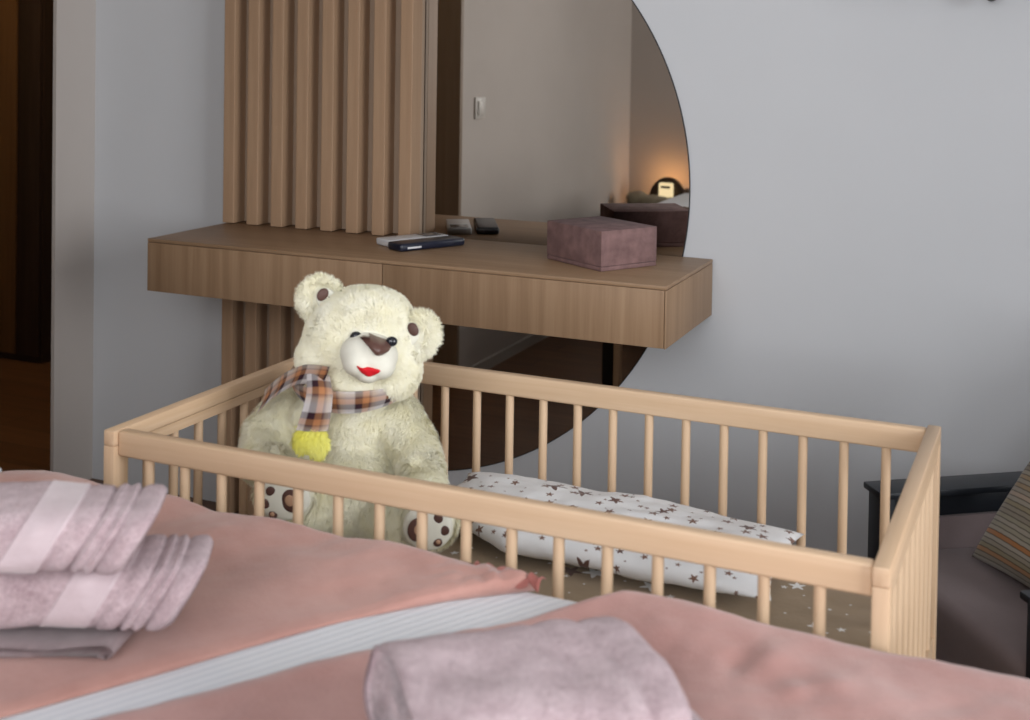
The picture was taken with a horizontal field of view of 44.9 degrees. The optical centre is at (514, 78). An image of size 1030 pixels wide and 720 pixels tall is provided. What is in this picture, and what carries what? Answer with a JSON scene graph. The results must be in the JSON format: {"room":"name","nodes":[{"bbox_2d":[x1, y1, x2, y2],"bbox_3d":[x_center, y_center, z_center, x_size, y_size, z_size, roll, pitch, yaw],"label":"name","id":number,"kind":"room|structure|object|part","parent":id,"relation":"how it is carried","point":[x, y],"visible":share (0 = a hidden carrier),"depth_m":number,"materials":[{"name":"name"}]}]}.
{"room":"bedroom","nodes":[
{"label":"bedroom","id":0,"kind":"room"},
{"bbox_2d":[50,0,95,479],"bbox_3d":[-1.530,-0.104,3.046,0.012,2.620,1.420,1,1,23],"label":"door frame","id":1,"kind":"structure","parent":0,"point":[74,21],"depth_m":3.63,"materials":[{"name":"beige paint"}]},
{"bbox_2d":[0,358,238,513],"bbox_3d":[-0.489,1.264,2.348,7.100,0.050,5.116,1,1,23],"label":"floor","id":2,"kind":"structure","parent":0,"point":[25,387],"depth_m":4.33,"materials":[{"name":"brown wood"}]},
{"bbox_2d":[0,0,52,363],"bbox_3d":[-2.217,0.040,5.432,0.925,2.200,0.550,1,1,23],"label":"door","id":3,"kind":"structure","parent":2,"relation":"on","point":[26,26],"depth_m":5.04,"materials":[{"name":"brown wood"}]},
{"bbox_3d":[-2.377,0.052,5.212,0.785,2.120,0.018,1,1,23],"label":"door","id":4,"kind":"part","parent":3,"relation":"part of","materials":[{"name":"brown wood"}]},
{"bbox_3d":[-1.955,0.063,5.029,0.115,2.120,0.018,1,1,23],"label":"door","id":5,"kind":"part","parent":3,"relation":"part of","materials":[{"name":"brown wood"}]},
{"bbox_2d":[0,468,576,719],"bbox_3d":[-0.306,0.942,0.975,1.890,0.663,1.299,1,1,23],"label":"double bed","id":6,"kind":"object","parent":2,"relation":"on","point":[346,637],"visible":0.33,"depth_m":1.36,"materials":[{"name":"white fabric"}]},
{"bbox_2d":[0,470,545,718],"bbox_3d":[-0.501,0.595,1.586,0.855,0.036,0.709,0,2,-31],"label":"blanket","id":7,"kind":"object","parent":6,"relation":"on","point":[264,580],"visible":0.54,"depth_m":1.48,"materials":[{"name":"pink fabric"}]},
{"bbox_2d":[0,534,212,659],"bbox_3d":[-0.575,0.556,1.363,0.488,0.093,0.141,1,1,-1],"label":"folded towel","id":8,"kind":"object","parent":7,"relation":"on","point":[64,613],"visible":0.76,"depth_m":1.31,"materials":[{"name":"pink fabric"}]},
{"bbox_2d":[0,480,167,574],"bbox_3d":[-0.614,0.474,1.328,0.485,0.071,0.130,1,1,-1],"label":"folded towel","id":9,"kind":"object","parent":8,"relation":"on","point":[55,525],"visible":1,"depth_m":1.28,"materials":[{"name":"pink fabric"}]},
{"bbox_3d":[-0.303,0.742,0.970,1.890,0.222,1.298,1,1,23],"label":"mattress","id":10,"kind":"part","parent":6,"relation":"part of","materials":[{"name":"white fabric"}]},
{"bbox_2d":[93,590,1029,719],"bbox_3d":[0.040,0.621,1.094,1.276,0.024,0.789,1,1,23],"label":"blanket","id":11,"kind":"object","parent":6,"relation":"on","point":[727,666],"visible":0.7,"depth_m":1.28,"materials":[{"name":"pink fabric"}]},
{"bbox_2d":[690,708,701,719],"bbox_3d":[0.051,0.604,1.101,0.285,0.021,0.172,1,1,-13],"label":"folded towel","id":12,"kind":"object","parent":11,"relation":"on","point":[694,715],"visible":0.02,"depth_m":1.17,"materials":[{"name":"pink fabric"}]},
{"bbox_2d":[363,616,691,719],"bbox_3d":[0.004,0.554,1.117,0.265,0.073,0.208,1,1,-13],"label":"folded towel","id":13,"kind":"object","parent":12,"relation":"on","point":[597,668],"visible":1,"depth_m":1.10,"materials":[{"name":"pink fabric"}]},
{"bbox_2d":[103,357,940,659],"bbox_3d":[0.019,0.892,1.890,1.121,0.730,0.591,1,1,24],"label":"crib","id":14,"kind":"object","parent":2,"relation":"on","point":[902,580],"visible":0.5,"depth_m":1.75,"materials":[{"name":"brown wood"}]},
{"bbox_3d":[-0.598,0.895,1.859,0.020,0.707,0.032,1,1,24],"label":"post","id":15,"kind":"part","parent":14,"relation":"part of","materials":[{"name":"brown wood"}]},
{"bbox_3d":[-0.478,0.526,2.106,0.020,0.023,0.591,1,1,24],"label":"rail","id":16,"kind":"part","parent":14,"relation":"part of","materials":[{"name":"brown wood"}]},
{"bbox_3d":[-0.478,0.545,2.106,0.018,0.016,0.527,1,1,24],"label":"rail","id":17,"kind":"part","parent":14,"relation":"part of","materials":[{"name":"brown wood"}]},
{"bbox_3d":[-0.088,0.551,1.629,1.081,0.038,0.020,1,1,24],"label":"rail","id":18,"kind":"part","parent":14,"relation":"part of","materials":[{"name":"brown wood"}]},
{"bbox_2d":[251,514,871,648],"bbox_3d":[0.021,0.786,1.887,1.061,0.080,0.525,1,1,24],"label":"mattress","id":19,"kind":"object","parent":14,"relation":"on","point":[848,615],"visible":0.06,"depth_m":1.82,"materials":[{"name":"beige fabric"}]},
{"bbox_2d":[237,271,460,552],"bbox_3d":[-0.261,0.526,2.004,0.390,0.429,0.257,1,1,5],"label":"teddy bear","id":20,"kind":"object","parent":19,"relation":"on","point":[360,353],"visible":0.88,"depth_m":1.95},
{"bbox_2d":[265,499,268,508],"bbox_3d":[-0.378,0.645,1.890,0.015,0.015,0.004,1,1,0],"label":"print","id":21,"kind":"object","parent":20,"relation":"attached to","point":[266,500],"depth_m":1.89},
{"bbox_2d":[266,486,274,495],"bbox_3d":[-0.370,0.626,1.890,0.015,0.015,0.004,1,1,0],"label":"print","id":22,"kind":"object","parent":20,"relation":"on","point":[270,490],"depth_m":1.89},
{"bbox_2d":[269,511,277,517],"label":"print","id":23,"kind":"object","parent":20,"relation":"attached to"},
{"bbox_2d":[282,489,292,512],"bbox_3d":[-0.338,0.640,1.888,0.031,0.036,0.004,1,1,0],"label":"print","id":24,"kind":"object","parent":20,"relation":"attached to","point":[287,494],"depth_m":1.89},
{"bbox_2d":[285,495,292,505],"bbox_3d":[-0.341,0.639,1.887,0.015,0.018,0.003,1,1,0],"label":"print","id":25,"kind":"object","parent":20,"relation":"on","point":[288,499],"depth_m":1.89},
{"bbox_2d":[407,518,416,541],"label":"print","id":26,"kind":"object","parent":20,"relation":"attached to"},
{"bbox_2d":[433,539,441,546],"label":"print","id":27,"kind":"object","parent":20,"relation":"attached to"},
{"bbox_2d":[434,515,442,522],"bbox_3d":[-0.115,0.661,1.872,0.015,0.015,0.004,1,1,0],"label":"print","id":28,"kind":"object","parent":20,"relation":"on","point":[437,518],"depth_m":1.87},
{"bbox_2d":[441,526,448,535],"bbox_3d":[-0.106,0.679,1.873,0.015,0.015,0.004,1,1,0],"label":"print","id":29,"kind":"object","parent":20,"relation":"attached to","point":[444,529],"depth_m":1.87},
{"bbox_2d":[458,472,803,600],"bbox_3d":[0.137,0.710,1.971,0.590,0.070,0.264,1,1,23],"label":"star pillow","id":30,"kind":"object","parent":19,"relation":"on","point":[628,564],"visible":0.51,"depth_m":1.94,"materials":[{"name":"white fabric"}]},
{"bbox_3d":[0.138,0.543,2.135,1.081,0.038,0.020,1,1,24],"label":"rail","id":31,"kind":"part","parent":14,"relation":"part of","materials":[{"name":"brown wood"}]},
{"bbox_3d":[0.408,0.920,1.411,0.020,0.707,0.032,1,1,24],"label":"post","id":32,"kind":"part","parent":14,"relation":"part of","materials":[{"name":"brown wood"}]},
{"bbox_3d":[0.528,0.552,1.657,0.020,0.023,0.591,1,1,24],"label":"rail","id":33,"kind":"part","parent":14,"relation":"part of","materials":[{"name":"brown wood"}]},
{"bbox_3d":[0.527,0.571,1.658,0.018,0.016,0.527,1,1,24],"label":"rail","id":34,"kind":"part","parent":14,"relation":"part of","materials":[{"name":"brown wood"}]},
{"bbox_3d":[0.523,0.877,1.665,0.016,0.045,0.527,1,1,24],"label":"rail","id":35,"kind":"part","parent":14,"relation":"part of","materials":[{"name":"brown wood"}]},
{"bbox_3d":[0.636,0.912,1.921,0.020,0.707,0.032,1,1,24],"label":"post","id":36,"kind":"part","parent":14,"relation":"part of","materials":[{"name":"brown wood"}]},
{"bbox_2d":[864,471,1029,678],"bbox_3d":[1.054,0.883,2.246,0.629,0.763,0.578,1,1,-13],"label":"armchair","id":37,"kind":"object","parent":2,"relation":"on","point":[983,612],"visible":0.3,"depth_m":2.26,"materials":[{"name":"fabric"}]},
{"bbox_3d":[0.710,1.032,2.430,0.028,0.446,0.054,1,1,-13],"label":"leg","id":38,"kind":"part","parent":37,"relation":"part of","materials":[{"name":"black wood"}]},
{"bbox_3d":[0.975,0.804,2.485,0.575,0.013,0.074,1,1,-13],"label":"armrest","id":39,"kind":"part","parent":37,"relation":"part of","materials":[{"name":"black wood"}]},
{"bbox_3d":[0.983,0.835,2.492,0.524,0.048,0.022,1,1,-13],"label":"arm rail","id":40,"kind":"part","parent":37,"relation":"part of","materials":[{"name":"black wood"}]},
{"bbox_3d":[0.956,0.984,2.479,0.460,0.246,0.012,1,1,-13],"label":"panel","id":41,"kind":"part","parent":37,"relation":"part of","materials":[{"name":"fabric"}]},
{"bbox_2d":[936,548,1029,677],"bbox_3d":[0.989,1.017,2.237,0.500,0.197,0.470,1,1,-13],"label":"seat cushion","id":42,"kind":"object","parent":37,"relation":"on","point":[982,614],"depth_m":2.16,"materials":[{"name":"fabric"}]},
{"bbox_2d":[972,462,1029,587],"bbox_3d":[1.032,0.757,2.217,0.259,0.326,0.360,1,1,-14],"label":"striped cushion","id":43,"kind":"object","parent":37,"relation":"on","point":[1005,544],"visible":1,"depth_m":2.28,"materials":[{"name":"fabric"}]},
{"bbox_3d":[1.105,0.818,1.998,0.620,0.013,0.074,1,1,-13],"label":"armrest","id":44,"kind":"part","parent":37,"relation":"part of","materials":[{"name":"black wood"}]},
{"bbox_3d":[0.819,1.045,1.938,0.028,0.446,0.054,1,1,-13],"label":"leg","id":45,"kind":"part","parent":37,"relation":"part of","materials":[{"name":"black wood"}]},
{"bbox_2d":[92,0,1029,557],"bbox_3d":[0.984,-0.059,2.787,5.008,2.620,0.100,1,1,23],"label":"wall","id":46,"kind":"structure","parent":0,"point":[860,169],"depth_m":2.89,"materials":[{"name":"white paint"}]},
{"bbox_2d":[221,299,419,514],"bbox_3d":[-0.531,0.875,3.359,0.584,0.671,0.068,1,1,23],"label":"wall panel","id":47,"kind":"object","parent":46,"relation":"attached to","point":[255,336],"visible":0.04,"depth_m":3.42,"materials":[{"name":"brown wood"}]},
{"bbox_2d":[223,0,424,235],"bbox_3d":[-0.510,-0.496,3.327,0.584,1.798,0.068,1,1,23],"label":"wall panel","id":48,"kind":"object","parent":46,"relation":"attached to","point":[324,99],"visible":0.89,"depth_m":3.32,"materials":[{"name":"brown wood"}]},
{"bbox_2d":[147,221,712,349],"bbox_3d":[-0.230,0.482,3.050,1.354,0.133,0.385,1,1,23],"label":"desk","id":49,"kind":"object","parent":46,"relation":"attached to","point":[493,285],"visible":0.85,"depth_m":2.85,"materials":[{"name":"brown wood"}]},
{"bbox_3d":[-0.613,0.481,3.017,0.674,0.122,0.020,1,1,23],"label":"drawer","id":50,"kind":"part","parent":49,"relation":"part of","materials":[{"name":"brown wood"}]},
{"bbox_2d":[376,232,447,246],"bbox_3d":[-0.256,0.404,3.129,0.178,0.018,0.064,0,2,-39],"label":"mobile phone","id":51,"kind":"object","parent":49,"relation":"on","point":[383,241],"visible":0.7,"depth_m":3.11,"materials":[{"name":"white plastic"}]},
{"bbox_2d":[388,235,463,251],"bbox_3d":[-0.217,0.406,3.064,0.192,0.019,0.061,0,2,-39],"label":"mobile phone","id":52,"kind":"object","parent":49,"relation":"on","point":[441,241],"visible":1,"depth_m":3.04,"materials":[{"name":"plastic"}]},
{"bbox_3d":[-0.228,0.420,3.049,1.353,0.008,0.385,1,1,23],"label":"panel","id":53,"kind":"part","parent":49,"relation":"part of","materials":[{"name":"brown wood"}]},
{"bbox_3d":[0.007,0.497,2.749,0.672,0.122,0.020,1,1,23],"label":"drawer","id":54,"kind":"part","parent":49,"relation":"part of","materials":[{"name":"brown wood"}]},
{"bbox_2d":[547,216,656,271],"bbox_3d":[0.199,0.381,2.889,0.163,0.090,0.203,0,2,-35],"label":"box","id":55,"kind":"object","parent":49,"relation":"on","point":[598,243],"visible":1,"depth_m":2.82,"materials":[{"name":"fabric"}]},
{"bbox_3d":[0.390,0.503,2.783,0.003,0.124,0.385,1,1,23],"label":"panel","id":56,"kind":"part","parent":49,"relation":"part of","materials":[{"name":"brown wood"}]},
{"bbox_2d":[420,0,690,470],"bbox_3d":[0.008,0.266,3.157,0.894,1.548,0.005,1,1,23],"label":"wall mirror","id":57,"kind":"object","parent":46,"relation":"attached to","point":[536,112],"visible":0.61,"depth_m":3.13,"materials":[{"name":"clear glass"}]}
]}

